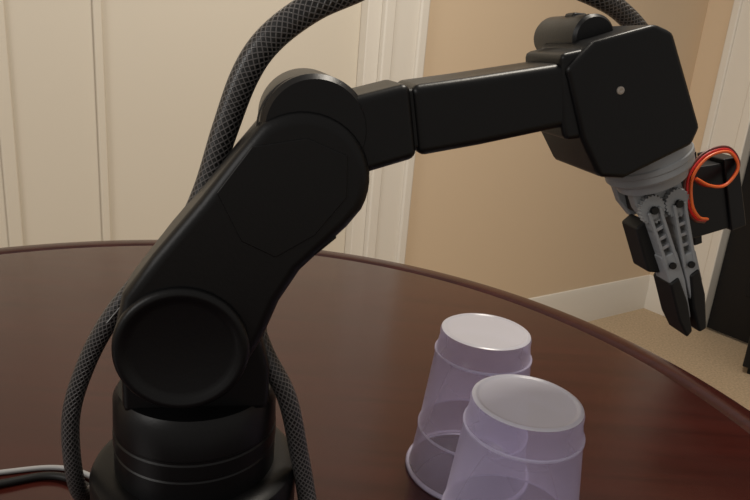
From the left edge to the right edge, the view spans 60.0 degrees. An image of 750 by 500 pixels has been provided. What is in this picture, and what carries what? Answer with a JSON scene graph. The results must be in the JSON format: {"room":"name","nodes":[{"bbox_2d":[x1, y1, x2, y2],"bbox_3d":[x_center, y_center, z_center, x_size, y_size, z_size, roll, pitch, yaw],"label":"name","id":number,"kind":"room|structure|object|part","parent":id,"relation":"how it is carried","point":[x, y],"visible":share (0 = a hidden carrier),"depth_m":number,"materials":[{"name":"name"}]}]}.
{"room":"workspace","nodes":[
{"label":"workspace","id":0,"kind":"room"},
{"bbox_2d":[405,0,708,298],"bbox_3d":[0.772,-0.876,2.383,1.590,2.500,0.120,-7,20,-33],"label":"wall","id":1,"kind":"structure","parent":0,"point":[508,215],"depth_m":2.35,"materials":[{"name":"beige paint"}]},
{"bbox_2d":[395,0,430,263],"bbox_3d":[0.132,-0.612,1.944,0.033,2.150,0.036,-7,20,-33],"label":"trim","id":2,"kind":"structure","parent":1,"relation":"attached to","point":[424,9],"depth_m":2.04,"materials":[{"name":"beige paint"}]},
{"bbox_2d":[528,275,649,321],"bbox_3d":[0.671,0.264,2.643,1.457,0.160,0.018,-7,20,-33],"label":"baseboard","id":3,"kind":"structure","parent":1,"relation":"attached to","point":[595,302],"depth_m":2.85,"materials":[{"name":"beige paint"}]},
{"bbox_2d":[588,308,749,410],"bbox_3d":[-0.058,0.684,1.517,8.000,0.100,8.500,5,17,0],"label":"floor","id":4,"kind":"structure","parent":0,"point":[716,358],"depth_m":2.65,"materials":[{"name":"beige carpet"}]},
{"bbox_2d":[0,240,749,499],"bbox_3d":[-0.211,0.509,0.586,1.132,0.746,1.132,5,17,0],"label":"round dining table","id":5,"kind":"object","parent":4,"relation":"on","point":[354,337],"visible":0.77,"depth_m":0.61,"materials":[{"name":"brown wood"}]},
{"bbox_2d":[0,472,88,486],"bbox_3d":[-0.316,0.157,0.415,0.285,0.009,0.037,1,17,-11],"label":"cable","id":6,"kind":"object","parent":5,"relation":"on","point":[60,476],"visible":0.5,"depth_m":0.44,"materials":[{"name":"black rubber"}]},
{"bbox_2d":[0,465,89,477],"bbox_3d":[-0.320,0.152,0.432,0.294,0.007,0.032,3,17,-7],"label":"power cable","id":7,"kind":"object","parent":5,"relation":"on","point":[40,467],"visible":0.52,"depth_m":0.45,"materials":[{"name":"grey plastic"}]},
{"bbox_2d":[61,0,745,499],"bbox_3d":[0.030,0.014,0.378,0.415,0.357,0.153,1,17,-11],"label":"robot arm","id":8,"kind":"object","parent":5,"relation":"on","point":[198,367],"visible":1,"depth_m":0.34,"materials":[{"name":"black plastic"}]},
{"bbox_3d":[-0.035,-0.069,0.349,0.054,0.054,0.072,1,17,-11],"label":"elbow motor","id":9,"kind":"part","parent":8,"relation":"part of","materials":[{"name":"black plastic"}]},
{"bbox_3d":[0.112,-0.121,0.370,0.024,0.024,0.054,1,17,-11],"label":"wrist motor","id":10,"kind":"part","parent":8,"relation":"part of","materials":[{"name":"black plastic"}]},
{"bbox_3d":[0.171,-0.007,0.398,0.022,0.035,0.012,1,17,-11],"label":"link rail","id":11,"kind":"part","parent":8,"relation":"part of","materials":[{"name":"grey plastic"}]},
{"bbox_3d":[0.177,-0.010,0.398,0.022,0.035,0.012,1,17,-11],"label":"link rail","id":12,"kind":"part","parent":8,"relation":"part of","materials":[{"name":"grey plastic"}]},
{"bbox_3d":[0.184,-0.009,0.400,0.018,0.039,0.012,1,17,-11],"label":"link rail","id":13,"kind":"part","parent":8,"relation":"part of","materials":[{"name":"grey plastic"}]},
{"bbox_3d":[0.191,-0.012,0.401,0.018,0.039,0.012,1,17,-11],"label":"link rail","id":14,"kind":"part","parent":8,"relation":"part of","materials":[{"name":"grey plastic"}]},
{"bbox_2d":[405,313,531,499],"bbox_3d":[0.075,0.112,0.482,0.094,0.116,0.094,5,17,0],"label":"plastic cup","id":15,"kind":"object","parent":5,"relation":"on","point":[477,330],"visible":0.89,"depth_m":0.47,"materials":[{"name":"purple"}]},
{"bbox_2d":[441,374,585,499],"bbox_3d":[0.083,0.141,0.390,0.094,0.116,0.094,15,20,31],"label":"plastic cup","id":16,"kind":"object","parent":5,"relation":"on","point":[524,402],"visible":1,"depth_m":0.37,"materials":[{"name":"purple"}]},
{"bbox_2d":[743,339,749,373],"bbox_3d":[1.658,0.334,2.409,0.470,0.320,0.322,15,20,31],"label":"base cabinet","id":17,"kind":"object","parent":4,"relation":"on","point":[746,363],"visible":1,"depth_m":2.43,"materials":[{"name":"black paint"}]},
{"bbox_2d":[650,0,733,274],"bbox_3d":[1.457,-0.909,2.679,0.120,2.500,0.150,-7,20,-33],"label":"wall","id":18,"kind":"structure","parent":0,"point":[718,14],"depth_m":2.70,"materials":[{"name":"beige paint"}]},
{"bbox_2d":[644,275,662,315],"bbox_3d":[1.298,0.207,2.998,0.016,0.160,0.116,-7,20,-33],"label":"baseboard","id":19,"kind":"structure","parent":18,"relation":"attached to","point":[652,303],"depth_m":3.00,"materials":[{"name":"beige paint"}]},
{"bbox_2d":[663,0,749,316],"bbox_3d":[1.459,-0.701,2.601,0.024,2.150,0.105,-7,20,-33],"label":"trim","id":20,"kind":"structure","parent":18,"relation":"attached to","point":[737,80],"depth_m":2.62,"materials":[{"name":"beige paint"}]},
{"bbox_3d":[-0.669,-1.697,1.072,2.080,0.400,0.120,-7,20,-33],"label":"wall","id":21,"kind":"structure","parent":0,"visible":0},
{"bbox_2d":[0,0,23,246],"bbox_3d":[-0.801,-0.485,1.380,0.030,2.090,0.008,-7,20,-33],"label":"trim","id":22,"kind":"structure","parent":21,"relation":"attached to","point":[7,131],"depth_m":1.46,"materials":[{"name":"beige paint"}]},
{"bbox_2d":[0,0,102,247],"bbox_3d":[-0.929,-0.482,1.315,0.676,2.080,0.030,-7,20,-33],"label":"door","id":23,"kind":"structure","parent":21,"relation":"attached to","point":[50,42],"depth_m":1.50,"materials":[{"name":"beige paint"}]},
{"bbox_2d":[102,0,361,252],"bbox_3d":[-0.348,-0.550,1.698,0.706,2.080,0.030,-7,20,-33],"label":"door","id":24,"kind":"structure","parent":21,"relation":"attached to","point":[168,64],"depth_m":1.65,"materials":[{"name":"beige paint"}]},
{"bbox_2d":[92,0,110,240],"bbox_3d":[-0.634,-0.505,1.488,0.020,2.090,0.010,-7,20,-33],"label":"trim","id":25,"kind":"structure","parent":24,"relation":"attached to","point":[96,4],"depth_m":1.54,"materials":[{"name":"beige paint"}]},
{"bbox_2d":[344,0,382,255],"bbox_3d":[-0.023,-0.606,1.883,0.048,2.150,0.064,-7,20,-33],"label":"trim","id":26,"kind":"structure","parent":21,"relation":"attached to","point":[371,10],"depth_m":1.88,"materials":[{"name":"beige paint"}]},
{"bbox_2d":[363,0,396,257],"bbox_3d":[0.017,-0.608,1.900,0.037,2.150,0.082,-7,20,-33],"label":"trim","id":27,"kind":"structure","parent":21,"relation":"attached to","point":[389,6],"depth_m":1.97,"materials":[{"name":"beige paint"}]},
{"bbox_2d":[375,0,419,261],"bbox_3d":[0.072,-0.616,1.940,0.100,2.150,0.074,-7,20,-33],"label":"trim","id":28,"kind":"structure","parent":21,"relation":"attached to","point":[407,11],"depth_m":2.01,"materials":[{"name":"beige paint"}]},
{"bbox_3d":[1.858,-1.745,1.921,0.120,0.400,1.000,-7,20,-33],"label":"wall","id":29,"kind":"structure","parent":0,"visible":0},
{"bbox_2d":[691,83,749,328],"bbox_3d":[1.542,-0.686,2.572,0.140,2.150,0.040,-7,20,-33],"label":"trim","id":30,"kind":"structure","parent":29,"relation":"attached to","point":[719,241],"depth_m":2.73,"materials":[{"name":"beige paint"}]},
{"bbox_2d":[707,155,749,342],"bbox_3d":[1.788,-0.528,2.228,0.040,2.070,0.850,-7,20,-33],"label":"slab","id":31,"kind":"object","parent":29,"relation":"attached to","point":[729,315],"visible":1,"depth_m":2.73,"materials":[{"name":"black paint"}]}
]}

